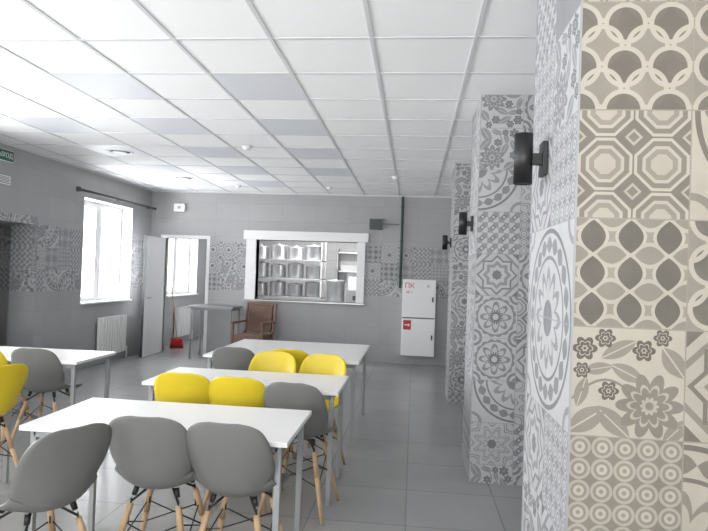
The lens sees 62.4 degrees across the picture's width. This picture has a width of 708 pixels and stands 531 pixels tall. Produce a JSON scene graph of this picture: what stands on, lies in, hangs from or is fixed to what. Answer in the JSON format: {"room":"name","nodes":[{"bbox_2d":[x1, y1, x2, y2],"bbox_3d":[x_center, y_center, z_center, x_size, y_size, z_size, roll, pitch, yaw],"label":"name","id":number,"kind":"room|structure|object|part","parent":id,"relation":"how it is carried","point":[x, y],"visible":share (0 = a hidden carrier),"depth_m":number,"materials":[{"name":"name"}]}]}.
{"room":"canteen dining room","nodes":[
{"label":"canteen dining room","id":0,"kind":"room"},
{"bbox_2d":[0,223,11,345],"bbox_3d":[-5.109,-0.009,6.906,1.350,2.900,2.100,2,-1,6],"label":"wall","id":1,"kind":"structure","parent":0,"point":[4,294],"depth_m":7.80,"materials":[{"name":"grey paint"}]},
{"bbox_2d":[0,211,38,291],"bbox_3d":[-4.873,-0.177,6.885,1.600,0.950,1.900,2,-1,6],"label":"trim","id":2,"kind":"structure","parent":1,"relation":"attached to","point":[18,242],"depth_m":7.42,"materials":[{"name":"tile"}]},
{"bbox_2d":[0,143,206,373],"bbox_3d":[-4.320,0.009,6.272,0.350,2.900,14.800,2,-1,6],"label":"wall","id":3,"kind":"structure","parent":0,"point":[44,188],"depth_m":8.07,"materials":[{"name":"grey paint"}]},
{"bbox_2d":[0,174,10,184],"bbox_3d":[-4.056,-0.996,6.715,0.016,0.100,0.320,2,-1,6],"label":"air vent","id":4,"kind":"object","parent":3,"relation":"in","point":[4,179],"visible":1,"depth_m":6.79,"materials":[{"name":"white paint"}]},
{"bbox_2d":[0,148,13,162],"bbox_3d":[-4.037,-1.276,6.728,0.033,0.132,0.330,2,-1,6],"label":"exit sign","id":5,"kind":"object","parent":3,"relation":"attached to","point":[5,155],"visible":1,"depth_m":6.77,"materials":[{"name":"green plastic"}]},
{"bbox_2d":[35,224,143,291],"bbox_3d":[-4.088,-0.106,6.725,0.001,0.860,7.744,2,-1,6],"label":"trim","id":6,"kind":"structure","parent":3,"relation":"attached to","point":[59,249],"depth_m":7.97,"materials":[{"name":"tile"}]},
{"bbox_2d":[96,315,126,356],"bbox_3d":[-3.819,1.161,9.292,0.104,0.720,0.912,2,-1,6],"label":"radiator","id":7,"kind":"object","parent":3,"relation":"attached to","point":[111,330],"visible":0.86,"depth_m":9.16,"materials":[{"name":"white metal"}]},
{"bbox_2d":[76,186,155,304],"bbox_3d":[-3.880,-0.248,9.270,0.415,1.650,2.455,2,-1,6],"label":"window","id":8,"kind":"structure","parent":3,"relation":"in","point":[122,232],"depth_m":9.66,"materials":[{"name":"white plastic"}]},
{"bbox_3d":[-3.723,-1.038,9.268,0.155,0.060,2.455,2,-1,6],"label":"curtain rail","id":9,"kind":"part","parent":8,"relation":"part of","materials":[{"name":"black metal"}]},
{"bbox_2d":[167,239,197,296],"bbox_3d":[-3.644,-0.103,12.136,0.310,1.460,1.600,2,-1,6],"label":"window","id":10,"kind":"structure","parent":3,"relation":"in","point":[191,245],"depth_m":12.85,"materials":[{"name":"white plastic"}]},
{"bbox_2d":[174,306,192,338],"bbox_3d":[-3.526,1.212,12.167,0.104,0.720,0.932,2,-1,6],"label":"radiator","id":11,"kind":"object","parent":3,"relation":"attached to","point":[182,314],"visible":0.72,"depth_m":11.95,"materials":[{"name":"white metal"}]},
{"bbox_2d":[0,335,521,530],"bbox_3d":[-2.011,1.586,5.958,7.810,0.100,15.100,2,-1,6],"label":"floor","id":12,"kind":"structure","parent":0,"point":[404,469],"depth_m":4.45,"materials":[{"name":"grey tile"}]},
{"bbox_2d":[2,409,11,482],"bbox_3d":[-3.002,1.096,3.836,1.280,0.750,0.620,2,-1,6],"label":"dining table","id":13,"kind":"object","parent":12,"relation":"on","point":[5,470],"visible":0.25,"depth_m":4.02,"materials":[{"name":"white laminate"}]},
{"bbox_2d":[0,364,28,466],"bbox_3d":[-2.478,1.064,3.871,0.507,0.857,0.429,2,-1,24],"label":"dining chair","id":14,"kind":"object","parent":12,"relation":"on","point":[13,377],"visible":0.98,"depth_m":3.86,"materials":[{"name":"yellow plastic"}]},
{"bbox_2d":[0,351,31,453],"bbox_3d":[-2.957,1.061,4.849,0.429,0.857,0.507,2,-1,6],"label":"dining chair","id":15,"kind":"object","parent":12,"relation":"on","point":[3,361],"visible":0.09,"depth_m":4.69,"materials":[{"name":"yellow plastic"}]},
{"bbox_2d":[11,348,81,441],"bbox_3d":[-2.518,1.076,4.794,0.429,0.857,0.507,2,-1,2],"label":"dining chair","id":16,"kind":"object","parent":12,"relation":"on","point":[46,373],"visible":0.8,"depth_m":4.61,"materials":[{"name":"grey plastic"}]},
{"bbox_2d":[0,423,111,530],"bbox_3d":[-1.351,1.084,2.533,0.507,0.857,0.429,1,-1,34],"label":"dining chair","id":17,"kind":"object","parent":12,"relation":"on","point":[60,466],"visible":1,"depth_m":2.39,"materials":[{"name":"grey plastic"}]},
{"bbox_2d":[0,346,115,405],"bbox_3d":[-2.830,1.118,4.984,1.330,0.750,0.620,2,-1,6],"label":"dining table","id":18,"kind":"object","parent":12,"relation":"on","point":[73,359],"visible":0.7,"depth_m":4.96,"materials":[{"name":"white laminate"}]},
{"bbox_2d":[109,416,208,530],"bbox_3d":[-0.931,1.103,2.837,0.429,0.857,0.507,2,-1,4],"label":"dining chair","id":19,"kind":"object","parent":12,"relation":"on","point":[150,453],"visible":0.93,"depth_m":2.65,"materials":[{"name":"grey plastic"}]},
{"bbox_2d":[19,398,311,530],"bbox_3d":[-0.922,1.157,3.009,1.290,0.750,0.640,2,-1,6],"label":"dining table","id":20,"kind":"object","parent":12,"relation":"on","point":[279,427],"visible":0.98,"depth_m":3.05,"materials":[{"name":"white laminate"}]},
{"bbox_2d":[169,287,182,347],"bbox_3d":[-3.357,0.988,11.103,0.306,1.154,0.081,2,-1,6],"label":"broom","id":21,"kind":"object","parent":12,"relation":"on","point":[176,342],"visible":1,"depth_m":11.07,"materials":[{"name":"red plastic"}]},
{"bbox_2d":[152,372,211,504],"bbox_3d":[-1.098,1.113,3.954,0.429,0.857,0.507,2,-1,4],"label":"dining chair","id":22,"kind":"object","parent":12,"relation":"on","point":[169,386],"visible":0.25,"depth_m":3.74,"materials":[{"name":"yellow plastic"}]},
{"bbox_2d":[188,304,242,358],"bbox_3d":[-2.381,1.131,10.000,0.780,0.900,0.550,2,-1,6],"label":"side table","id":23,"kind":"object","parent":12,"relation":"on","point":[211,307],"visible":0.94,"depth_m":9.80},
{"bbox_2d":[212,347,254,370],"bbox_3d":[-1.044,1.134,5.276,0.429,0.857,0.507,2,-1,4],"label":"dining chair","id":24,"kind":"object","parent":12,"relation":"on","point":[229,358],"visible":0.27,"depth_m":5.06,"materials":[{"name":"grey plastic"}]},
{"bbox_2d":[186,422,289,530],"bbox_3d":[-0.544,1.116,2.772,0.429,0.857,0.507,2,-1,9],"label":"dining chair","id":25,"kind":"object","parent":12,"relation":"on","point":[228,460],"visible":0.97,"depth_m":2.58,"materials":[{"name":"grey plastic"}]},
{"bbox_2d":[203,376,283,513],"bbox_3d":[-0.717,1.126,3.875,0.429,0.857,0.507,2,-1,8],"label":"dining chair","id":26,"kind":"object","parent":12,"relation":"on","point":[224,390],"visible":0.23,"depth_m":3.66,"materials":[{"name":"yellow plastic"}]},
{"bbox_2d":[142,367,348,505],"bbox_3d":[-0.744,1.179,4.162,1.330,0.750,0.630,2,-1,6],"label":"dining table","id":27,"kind":"object","parent":12,"relation":"on","point":[330,386],"visible":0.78,"depth_m":4.21,"materials":[{"name":"white laminate"}]},
{"bbox_2d":[231,302,276,343],"bbox_3d":[-1.670,1.118,9.797,0.566,0.969,0.651,2,-1,14],"label":"wooden armchair","id":28,"kind":"object","parent":12,"relation":"on","point":[260,319],"visible":0.7,"depth_m":9.99,"materials":[{"name":"brown wood"}]},
{"bbox_2d":[248,351,296,458],"bbox_3d":[-0.700,1.137,4.614,0.429,0.857,0.507,2,-1,8],"label":"dining chair","id":29,"kind":"object","parent":12,"relation":"on","point":[267,361],"visible":0.26,"depth_m":4.83,"materials":[{"name":"yellow plastic"}]},
{"bbox_2d":[203,339,369,446],"bbox_3d":[-0.604,1.208,5.821,1.410,0.750,1.300,2,-1,6],"label":"dining table","id":30,"kind":"object","parent":12,"relation":"on","point":[352,354],"visible":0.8,"depth_m":5.90,"materials":[{"name":"white laminate"}]},
{"bbox_2d":[272,349,310,447],"bbox_3d":[-0.554,1.151,5.265,0.429,0.857,0.507,2,-1,6],"label":"dining chair","id":31,"kind":"object","parent":12,"relation":"on","point":[299,355],"visible":0.11,"depth_m":5.03,"materials":[{"name":"yellow plastic"}]},
{"bbox_2d":[258,242,326,300],"bbox_3d":[-1.304,0.562,11.333,1.430,2.150,0.500,2,-1,6],"label":"shelf rack","id":32,"kind":"object","parent":12,"relation":"on","point":[321,260],"visible":0.3,"depth_m":11.09,"materials":[{"name":"silver metal"}]},
{"bbox_2d":[258,281,267,294],"bbox_3d":[-1.812,0.432,11.337,0.326,0.272,0.306,2,-1,6],"label":"cooking pot","id":33,"kind":"object","parent":32,"relation":"in","point":[262,286],"visible":0.72,"depth_m":11.21,"materials":[{"name":"metal"}]},
{"bbox_2d":[259,261,269,276],"bbox_3d":[-1.800,0.065,11.342,0.340,0.307,0.320,2,-1,6],"label":"cooking pot","id":34,"kind":"object","parent":32,"relation":"in","point":[264,267],"visible":0.66,"depth_m":11.21,"materials":[{"name":"metal"}]},
{"bbox_2d":[259,245,269,258],"bbox_3d":[-1.788,-0.267,11.347,0.326,0.272,0.306,2,-1,6],"label":"cooking pot","id":35,"kind":"object","parent":32,"relation":"in","point":[264,250],"visible":0.69,"depth_m":11.22,"materials":[{"name":"metal"}]},
{"bbox_2d":[270,280,286,295],"bbox_3d":[-1.472,0.426,11.302,0.340,0.307,0.320,2,-1,6],"label":"cooking pot","id":36,"kind":"object","parent":32,"relation":"in","point":[277,288],"visible":0.99,"depth_m":11.17,"materials":[{"name":"metal"}]},
{"bbox_2d":[270,243,286,258],"bbox_3d":[-1.448,-0.273,11.312,0.340,0.307,0.320,2,-1,6],"label":"cooking pot","id":37,"kind":"object","parent":32,"relation":"in","point":[278,251],"visible":0.95,"depth_m":11.18,"materials":[{"name":"metal"}]},
{"bbox_2d":[271,263,286,277],"bbox_3d":[-1.460,0.094,11.307,0.326,0.272,0.306,2,-1,6],"label":"cooking pot","id":38,"kind":"object","parent":32,"relation":"in","point":[277,270],"visible":1,"depth_m":11.18,"materials":[{"name":"metal"}]},
{"bbox_2d":[287,282,302,296],"bbox_3d":[-1.133,0.455,11.267,0.326,0.272,0.306,2,-1,6],"label":"cooking pot","id":39,"kind":"object","parent":32,"relation":"in","point":[294,289],"visible":1,"depth_m":11.14,"materials":[{"name":"metal"}]},
{"bbox_2d":[288,262,303,277],"bbox_3d":[-1.120,0.088,11.272,0.340,0.307,0.320,2,-1,6],"label":"cooking pot","id":40,"kind":"object","parent":32,"relation":"in","point":[295,270],"visible":0.97,"depth_m":11.14,"materials":[{"name":"metal"}]},
{"bbox_2d":[288,246,303,259],"bbox_3d":[-1.108,-0.244,11.277,0.326,0.272,0.306,2,-1,6],"label":"cooking pot","id":41,"kind":"object","parent":32,"relation":"in","point":[295,253],"visible":0.95,"depth_m":11.15,"materials":[{"name":"metal"}]},
{"bbox_2d":[305,281,319,296],"bbox_3d":[-0.792,0.449,11.232,0.340,0.307,0.320,2,-1,6],"label":"cooking pot","id":42,"kind":"object","parent":32,"relation":"in","point":[312,289],"visible":0.81,"depth_m":11.10,"materials":[{"name":"metal"}]},
{"bbox_2d":[305,245,320,259],"bbox_3d":[-0.767,-0.251,11.242,0.340,0.307,0.320,2,-1,6],"label":"cooking pot","id":43,"kind":"object","parent":32,"relation":"in","point":[313,252],"visible":0.81,"depth_m":11.11,"materials":[{"name":"metal"}]},
{"bbox_2d":[306,265,320,278],"bbox_3d":[-0.780,0.117,11.237,0.326,0.272,0.306,2,-1,6],"label":"cooking pot","id":44,"kind":"object","parent":32,"relation":"in","point":[312,272],"visible":0.9,"depth_m":11.11,"materials":[{"name":"metal"}]},
{"bbox_2d":[257,382,338,525],"bbox_3d":[-0.341,1.137,3.746,0.429,0.857,0.507,2,-1,12],"label":"dining chair","id":45,"kind":"object","parent":12,"relation":"on","point":[280,395],"visible":0.63,"depth_m":3.56,"materials":[{"name":"grey plastic"}]},
{"bbox_2d":[282,354,346,467],"bbox_3d":[-0.308,1.150,4.553,0.429,0.857,0.507,2,-1,16],"label":"dining chair","id":46,"kind":"object","parent":12,"relation":"on","point":[324,364],"visible":0.23,"depth_m":4.76,"materials":[{"name":"yellow plastic"}]},
{"bbox_2d":[336,248,356,279],"bbox_3d":[-0.086,0.673,12.609,0.600,2.050,0.290,2,-1,6],"label":"shelf","id":47,"kind":"object","parent":12,"relation":"on","point":[344,268],"visible":0.46,"depth_m":12.50,"materials":[{"name":"silver metal"}]},
{"bbox_3d":[0.142,1.227,10.897,1.460,0.910,0.550,2,-1,6],"label":"worktable","id":48,"kind":"object","parent":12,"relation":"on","visible":0},
{"bbox_2d":[326,279,344,301],"bbox_3d":[-0.347,0.501,10.985,0.366,0.507,0.346,2,-1,6],"label":"cooking pot","id":49,"kind":"object","parent":48,"relation":"on","point":[335,288],"visible":0.85,"depth_m":10.84,"materials":[{"name":"metal"}]},
{"bbox_2d":[346,273,356,301],"bbox_3d":[0.045,0.458,10.971,0.340,0.620,0.350,2,-1,6],"label":"kitchen appliance","id":50,"kind":"object","parent":48,"relation":"on","point":[351,277],"visible":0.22,"depth_m":10.81,"materials":[{"name":"grey paint"}]},
{"bbox_2d":[0,0,536,196],"bbox_3d":[-1.907,-1.412,6.001,7.810,0.100,15.100,2,-1,6],"label":"ceiling","id":51,"kind":"structure","parent":0,"point":[86,19],"depth_m":4.11,"materials":[{"name":"white paint"}]},
{"bbox_2d":[0,88,21,97],"bbox_3d":[-3.087,-1.420,4.643,0.574,0.004,0.574,2,-1,6],"label":"ceiling light panel","id":52,"kind":"object","parent":51,"relation":"in","point":[3,93],"depth_m":4.82,"materials":[{"name":"white plastic"}]},
{"bbox_2d":[13,118,98,132],"bbox_3d":[-2.965,-1.399,5.837,0.574,0.004,0.574,2,-1,6],"label":"ceiling light panel","id":53,"kind":"object","parent":51,"relation":"in","point":[45,124],"depth_m":5.82,"materials":[{"name":"white plastic"}]},
{"bbox_2d":[53,75,158,97],"bbox_3d":[-1.894,-1.380,4.521,0.574,0.004,0.574,2,-1,6],"label":"ceiling light panel","id":54,"kind":"object","parent":51,"relation":"in","point":[95,86],"depth_m":4.50,"materials":[{"name":"white plastic"}]},
{"bbox_2d":[84,146,148,155],"bbox_3d":[-2.843,-1.378,7.031,0.574,0.004,0.574,2,-1,6],"label":"ceiling light panel","id":55,"kind":"object","parent":51,"relation":"attached to","point":[101,149],"depth_m":6.97,"materials":[{"name":"white plastic"}]},
{"bbox_2d":[106,149,133,154],"bbox_3d":[-2.829,-1.370,7.069,0.320,0.018,0.320,2,-1,6],"label":"air diffuser","id":56,"kind":"object","parent":55,"relation":"in","point":[116,151],"depth_m":7.04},
{"bbox_2d":[132,165,185,172],"bbox_3d":[-2.721,-1.356,8.224,0.574,0.004,0.574,2,-1,6],"label":"ceiling light panel","id":57,"kind":"object","parent":51,"relation":"in","point":[150,168],"depth_m":8.21,"materials":[{"name":"white plastic"}]},
{"bbox_2d":[132,119,209,133],"bbox_3d":[-1.772,-1.359,5.715,0.574,0.004,0.574,2,-1,6],"label":"ceiling light panel","id":58,"kind":"object","parent":51,"relation":"in","point":[168,126],"depth_m":5.70,"materials":[{"name":"white plastic"}]},
{"bbox_2d":[173,176,194,179],"bbox_3d":[-2.606,-1.335,8.956,0.320,0.018,0.320,2,-1,6],"label":"air diffuser","id":59,"kind":"object","parent":51,"relation":"in","point":[176,177],"depth_m":8.91,"materials":[{"name":"white metal"}]},
{"bbox_2d":[171,180,214,185],"bbox_3d":[-2.599,-1.335,9.418,0.574,0.004,0.574,2,-1,6],"label":"ceiling light panel","id":60,"kind":"object","parent":51,"relation":"in","point":[183,182],"depth_m":9.42,"materials":[{"name":"white plastic"}]},
{"bbox_2d":[183,147,244,157],"bbox_3d":[-1.650,-1.338,6.908,0.574,0.004,0.574,2,-1,6],"label":"ceiling light panel","id":61,"kind":"object","parent":51,"relation":"in","point":[199,151],"depth_m":6.89,"materials":[{"name":"white plastic"}]},
{"bbox_2d":[217,166,268,174],"bbox_3d":[-1.528,-1.316,8.102,0.574,0.004,0.574,2,-1,6],"label":"ceiling light panel","id":62,"kind":"object","parent":51,"relation":"in","point":[231,170],"depth_m":8.09,"materials":[{"name":"white plastic"}]},
{"bbox_2d":[242,145,250,150],"bbox_3d":[-1.197,-1.308,6.530,0.100,0.043,0.100,2,-1,6],"label":"smoke detector","id":63,"kind":"object","parent":51,"relation":"attached to","point":[245,147],"visible":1,"depth_m":6.50,"materials":[{"name":"white paint"}]},
{"bbox_2d":[211,74,304,98],"bbox_3d":[-0.700,-1.340,4.398,0.574,0.004,0.574,2,-1,6],"label":"ceiling light panel","id":64,"kind":"object","parent":51,"relation":"in","point":[241,86],"depth_m":4.37,"materials":[{"name":"white plastic"}]},
{"bbox_2d":[244,181,285,186],"bbox_3d":[-1.406,-1.295,9.295,0.574,0.004,0.574,2,-1,6],"label":"ceiling light panel","id":65,"kind":"object","parent":51,"relation":"in","point":[253,183],"depth_m":9.29,"materials":[{"name":"white plastic"}]},
{"bbox_2d":[0,0,535,197],"bbox_3d":[-1.313,-1.353,4.456,5.910,0.020,11.750,2,-1,6],"label":"grid","id":66,"kind":"object","parent":51,"relation":"attached to","point":[475,38],"depth_m":4.88,"materials":[{"name":"white metal"}]},
{"bbox_2d":[257,120,326,134],"bbox_3d":[-0.579,-1.319,5.592,0.574,0.004,0.574,2,-1,6],"label":"ceiling light panel","id":67,"kind":"object","parent":51,"relation":"in","point":[274,127],"depth_m":5.58,"materials":[{"name":"white plastic"}]},
{"bbox_2d":[285,148,341,158],"bbox_3d":[-0.457,-1.298,6.786,0.574,0.004,0.574,2,-1,6],"label":"ceiling light panel","id":68,"kind":"object","parent":51,"relation":"in","point":[306,153],"depth_m":6.77,"materials":[{"name":"white plastic"}]},
{"bbox_2d":[305,168,351,175],"bbox_3d":[-0.335,-1.276,7.979,0.574,0.004,0.574,2,-1,6],"label":"ceiling light panel","id":69,"kind":"object","parent":51,"relation":"in","point":[313,171],"depth_m":7.97,"materials":[{"name":"white plastic"}]},
{"bbox_2d":[151,192,450,365],"bbox_3d":[-0.657,0.196,10.368,6.110,2.900,0.200,2,-1,6],"label":"wall","id":70,"kind":"structure","parent":0,"point":[224,217],"depth_m":10.26,"materials":[{"name":"grey paint"}]},
{"bbox_2d":[139,235,165,357],"bbox_3d":[-3.447,0.520,10.124,0.091,2.030,0.811,2,-1,5],"label":"door","id":71,"kind":"structure","parent":70,"relation":"in","point":[154,247],"depth_m":10.04,"materials":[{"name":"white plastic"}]},
{"bbox_2d":[174,203,185,211],"bbox_3d":[-3.131,-1.040,10.506,0.200,0.140,0.071,2,-1,6],"label":"loudspeaker","id":72,"kind":"object","parent":70,"relation":"attached to","point":[177,207],"visible":1,"depth_m":10.48,"materials":[{"name":"white paint"}]},
{"bbox_2d":[161,234,210,353],"bbox_3d":[-3.057,0.510,10.560,0.920,2.110,0.135,2,-1,6],"label":"door frame","id":73,"kind":"structure","parent":70,"relation":"attached to","point":[208,238],"depth_m":10.46,"materials":[{"name":"white plastic"}]},
{"bbox_2d":[242,230,368,304],"bbox_3d":[-0.854,0.032,10.404,2.220,1.245,0.395,2,-1,6],"label":"window","id":74,"kind":"structure","parent":70,"relation":"in","point":[252,245],"depth_m":10.27,"materials":[{"name":"white paint"}]},
{"bbox_2d":[208,241,449,298],"bbox_3d":[-0.205,0.079,10.221,4.790,0.860,0.006,2,-1,6],"label":"wall tiles","id":75,"kind":"structure","parent":70,"relation":"attached to","point":[227,264],"depth_m":10.15,"materials":[{"name":"tile"}]},
{"bbox_2d":[369,219,398,229],"bbox_3d":[0.524,-0.708,10.110,0.510,0.180,0.105,2,-1,6],"label":"junction box","id":76,"kind":"object","parent":70,"relation":"attached to","point":[374,224],"visible":1,"depth_m":10.08,"materials":[{"name":"green paint"}]},
{"bbox_2d":[399,197,403,287],"bbox_3d":[0.819,-0.397,10.102,0.060,1.580,0.052,2,-1,6],"label":"riser pipe","id":77,"kind":"object","parent":70,"relation":"attached to","point":[402,203],"visible":1,"depth_m":10.08,"materials":[{"name":"metal"}]},
{"bbox_2d":[400,279,435,356],"bbox_3d":[1.094,0.886,9.965,0.560,1.290,0.212,2,-1,6],"label":"cabinet","id":78,"kind":"object","parent":70,"relation":"attached to","point":[418,296],"visible":1,"depth_m":9.87,"materials":[{"name":"white metal"}]},
{"bbox_2d":[258,240,357,301],"bbox_3d":[-0.447,0.225,11.880,3.700,2.900,2.850,2,-1,6],"label":"wall","id":79,"kind":"structure","parent":0,"point":[331,259],"depth_m":12.84,"materials":[{"name":"white tile"}]},
{"bbox_2d":[445,163,470,403],"bbox_3d":[1.554,0.230,7.337,0.692,2.899,0.624,2,-1,6],"label":"tiled pillar","id":80,"kind":"structure","parent":0,"point":[461,174],"depth_m":7.06,"materials":[{"name":"tile"}]},
{"bbox_2d":[442,235,451,249],"bbox_3d":[1.172,-0.289,7.386,0.111,0.180,0.070,2,-1,6],"label":"wall sconce","id":81,"kind":"object","parent":80,"relation":"attached to","point":[445,242],"visible":1,"depth_m":7.36,"materials":[{"name":"black metal"}]},
{"bbox_2d":[462,95,533,485],"bbox_3d":[1.280,0.182,4.652,0.692,2.899,0.624,2,-1,6],"label":"tiled pillar","id":82,"kind":"structure","parent":0,"point":[499,240],"depth_m":4.36,"materials":[{"name":"tile"}]},
{"bbox_2d":[458,212,472,234],"bbox_3d":[0.898,-0.337,4.700,0.111,0.180,0.070,2,-1,6],"label":"wall sconce","id":83,"kind":"object","parent":82,"relation":"attached to","point":[463,223],"visible":1,"depth_m":4.67,"materials":[{"name":"black metal"}]},
{"bbox_2d":[521,0,707,530],"bbox_3d":[1.008,0.134,1.981,0.692,2.899,0.654,2,-1,6],"label":"tiled pillar","id":84,"kind":"structure","parent":0,"point":[616,415],"depth_m":1.68,"materials":[{"name":"tile"}]},
{"bbox_2d":[513,132,547,184],"bbox_3d":[0.633,-0.383,2.109,0.111,0.180,0.070,2,-1,6],"label":"wall sconce","id":85,"kind":"object","parent":84,"relation":"attached to","point":[524,157],"visible":1,"depth_m":2.08,"materials":[{"name":"black metal"}]}
]}

